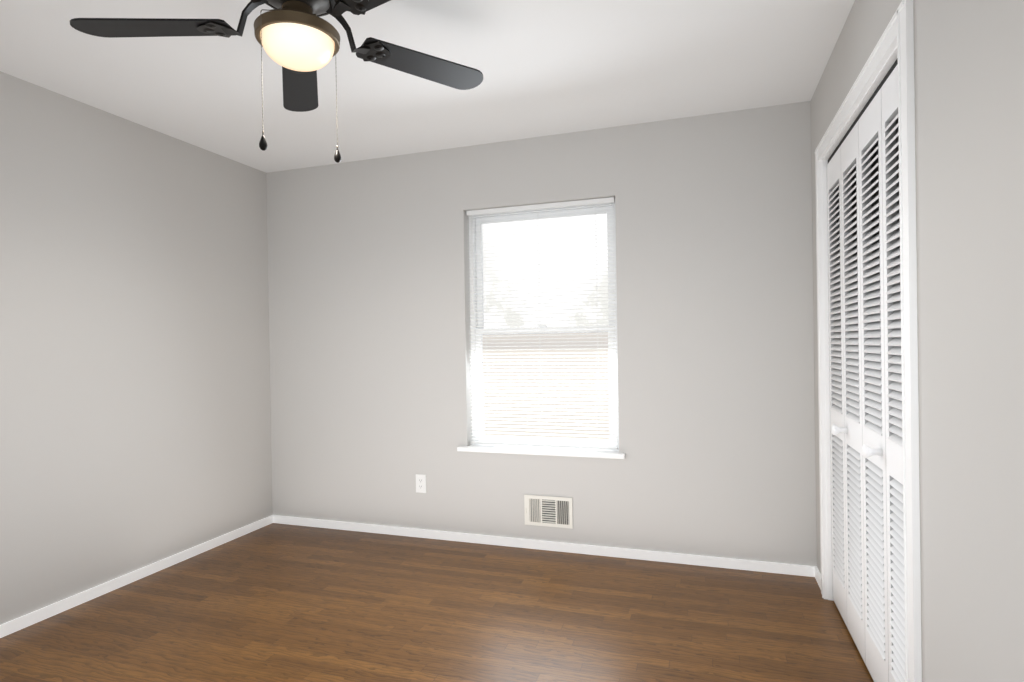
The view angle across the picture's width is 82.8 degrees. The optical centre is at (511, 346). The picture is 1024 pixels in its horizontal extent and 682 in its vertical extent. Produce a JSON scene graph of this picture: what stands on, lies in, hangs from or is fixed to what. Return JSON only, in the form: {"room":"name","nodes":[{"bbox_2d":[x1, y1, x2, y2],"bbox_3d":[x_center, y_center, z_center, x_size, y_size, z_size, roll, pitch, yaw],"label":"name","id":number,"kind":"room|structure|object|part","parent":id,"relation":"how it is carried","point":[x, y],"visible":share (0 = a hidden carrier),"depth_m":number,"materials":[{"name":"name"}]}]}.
{"room":"empty bedroom","nodes":[
{"label":"empty bedroom","id":0,"kind":"room"},
{"bbox_2d":[0,71,272,624],"bbox_3d":[-2.339,0.029,2.362,0.160,2.440,3.940,-1,0,18],"label":"wall","id":1,"kind":"structure","parent":0,"point":[135,416],"depth_m":3.01,"materials":[{"name":"grey paint"}]},
{"bbox_2d":[0,515,271,637],"bbox_3d":[-2.238,1.222,2.341,0.012,0.052,3.620,-1,0,18],"label":"baseboard","id":2,"kind":"structure","parent":1,"relation":"attached to","point":[28,619],"depth_m":2.99,"materials":[{"name":"white paint"}]},
{"bbox_2d":[0,0,854,172],"bbox_3d":[-0.329,-1.270,1.681,4.440,0.100,3.940,-1,0,18],"label":"ceiling","id":3,"kind":"structure","parent":0,"point":[549,67],"depth_m":2.57,"materials":[{"name":"white paint"}]},
{"bbox_2d":[70,0,482,162],"bbox_3d":[-0.672,-0.892,1.743,1.297,0.646,1.250,-1,0,18],"label":"ceiling fan","id":4,"kind":"object","parent":3,"relation":"hanging from","point":[298,41],"visible":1,"depth_m":1.79,"materials":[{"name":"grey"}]},
{"bbox_3d":[-1.097,-0.980,1.786,0.465,0.025,0.254,-1,0,18],"label":"blade","id":5,"kind":"part","parent":4,"relation":"part of","materials":[{"name":"black wood"}]},
{"bbox_3d":[-0.664,-1.129,1.794,0.282,0.171,0.282,-1,0,18],"label":"motor","id":6,"kind":"part","parent":4,"relation":"part of","materials":[{"name":"grey metal"}]},
{"bbox_3d":[-0.661,-0.909,1.795,0.216,0.080,0.216,-1,0,18],"label":"glass","id":7,"kind":"part","parent":4,"relation":"part of","materials":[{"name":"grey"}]},
{"bbox_3d":[-0.804,-0.987,2.204,0.354,0.025,0.418,-1,0,18],"label":"blade","id":8,"kind":"part","parent":4,"relation":"part of","materials":[{"name":"black"}]},
{"bbox_3d":[-0.304,-0.992,1.544,0.470,0.025,0.235,-1,0,18],"label":"blade","id":9,"kind":"part","parent":4,"relation":"part of","materials":[{"name":"black"}]},
{"bbox_3d":[-0.316,-0.994,2.057,0.340,0.025,0.429,-1,0,18],"label":"blade","id":10,"kind":"part","parent":4,"relation":"part of","materials":[{"name":"black wood"}]},
{"bbox_2d":[0,523,873,681],"bbox_3d":[-0.287,1.260,1.694,4.440,0.080,3.940,-1,0,18],"label":"floor","id":11,"kind":"structure","parent":0,"point":[275,602],"depth_m":2.56,"materials":[{"name":"brown wood"}]},
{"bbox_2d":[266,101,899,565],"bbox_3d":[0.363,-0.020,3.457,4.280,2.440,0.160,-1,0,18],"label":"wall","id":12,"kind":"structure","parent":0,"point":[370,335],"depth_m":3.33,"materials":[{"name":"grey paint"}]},
{"bbox_2d":[416,474,425,492],"bbox_3d":[-0.579,0.872,3.690,0.070,0.115,0.008,-1,0,18],"label":"electrical outlet","id":13,"kind":"object","parent":12,"relation":"attached to","point":[420,483],"visible":1,"depth_m":3.69,"materials":[{"name":"white plastic"}]},
{"bbox_2d":[457,444,624,458],"bbox_3d":[0.165,0.625,3.467,1.020,0.027,0.126,-1,0,18],"label":"window sill","id":14,"kind":"structure","parent":12,"relation":"attached to","point":[568,452],"depth_m":3.42,"materials":[{"name":"white paint"}]},
{"bbox_2d":[469,203,618,449],"bbox_3d":[0.192,-0.107,3.553,0.932,1.488,0.074,-1,0,18],"label":"window","id":15,"kind":"structure","parent":12,"relation":"in","point":[611,225],"depth_m":3.55,"materials":[{"name":"white plastic"}]},
{"bbox_2d":[467,197,617,449],"bbox_3d":[0.165,-0.124,3.474,0.912,1.446,0.038,-1,0,18],"label":"window blinds","id":16,"kind":"object","parent":15,"relation":"attached to","point":[538,207],"visible":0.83,"depth_m":3.47,"materials":[{"name":"white plastic"}]},
{"bbox_2d":[272,515,820,582],"bbox_3d":[-0.041,1.180,3.513,3.385,0.052,0.012,-1,0,18],"label":"baseboard","id":17,"kind":"structure","parent":12,"relation":"attached to","point":[731,563],"depth_m":3.39,"materials":[{"name":"white paint"}]},
{"bbox_2d":[524,495,572,528],"bbox_3d":[0.213,0.974,3.424,0.292,0.178,0.016,-1,0,18],"label":"air vent","id":18,"kind":"object","parent":12,"relation":"in","point":[549,511],"visible":1,"depth_m":3.42,"materials":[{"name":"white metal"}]},
{"bbox_2d":[811,0,1023,681],"bbox_3d":[1.007,-0.019,1.167,0.115,2.440,3.780,-1,0,18],"label":"wall","id":19,"kind":"structure","parent":0,"point":[969,106],"depth_m":1.24,"materials":[{"name":"grey paint"}]},
{"bbox_2d":[828,58,897,162],"bbox_3d":[1.292,-0.849,2.139,0.022,0.020,1.166,-1,0,18],"label":"trim","id":20,"kind":"structure","parent":19,"relation":"attached to","point":[894,65],"depth_m":2.05,"materials":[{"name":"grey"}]},
{"bbox_2d":[827,64,904,681],"bbox_3d":[1.282,0.173,2.153,0.086,2.014,1.164,-1,0,18],"label":"closet door","id":21,"kind":"structure","parent":19,"relation":"in","point":[865,367],"depth_m":2.07,"materials":[{"name":"paint"}]},
{"bbox_3d":[1.348,0.344,2.391,0.056,0.045,0.045,-1,0,18],"label":"knob","id":22,"kind":"part","parent":21,"relation":"part of","materials":[{"name":"paint"}]},
{"bbox_3d":[1.444,0.168,2.560,0.034,2.014,0.289,-1,0,18],"label":"panel","id":23,"kind":"part","parent":21,"relation":"part of","materials":[{"name":"paint"}]},
{"bbox_3d":[1.352,0.171,2.283,0.034,2.014,0.289,-1,0,18],"label":"panel","id":24,"kind":"part","parent":21,"relation":"part of","materials":[{"name":"paint"}]},
{"bbox_3d":[1.194,0.349,1.925,0.056,0.045,0.045,-1,0,18],"label":"knob","id":25,"kind":"part","parent":21,"relation":"part of","materials":[{"name":"paint"}]},
{"bbox_3d":[1.260,0.174,2.006,0.034,2.014,0.289,-1,0,18],"label":"panel","id":26,"kind":"part","parent":21,"relation":"part of","materials":[{"name":"paint"}]},
{"bbox_3d":[1.169,0.177,1.729,0.034,2.014,0.289,-1,0,18],"label":"panel","id":27,"kind":"part","parent":21,"relation":"part of","materials":[{"name":"paint"}]},
{"bbox_2d":[815,0,921,681],"bbox_3d":[1.332,0.157,2.136,0.115,2.068,1.206,-1,0,18],"label":"door frame","id":28,"kind":"structure","parent":19,"relation":"attached to","point":[887,66],"depth_m":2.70,"materials":[{"name":"white paint"}]},
{"label":"outside","id":29,"kind":"structure","parent":0,"visible":0},
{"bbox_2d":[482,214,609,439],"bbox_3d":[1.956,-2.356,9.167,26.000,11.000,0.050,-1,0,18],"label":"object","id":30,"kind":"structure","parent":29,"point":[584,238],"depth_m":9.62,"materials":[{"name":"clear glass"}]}
]}

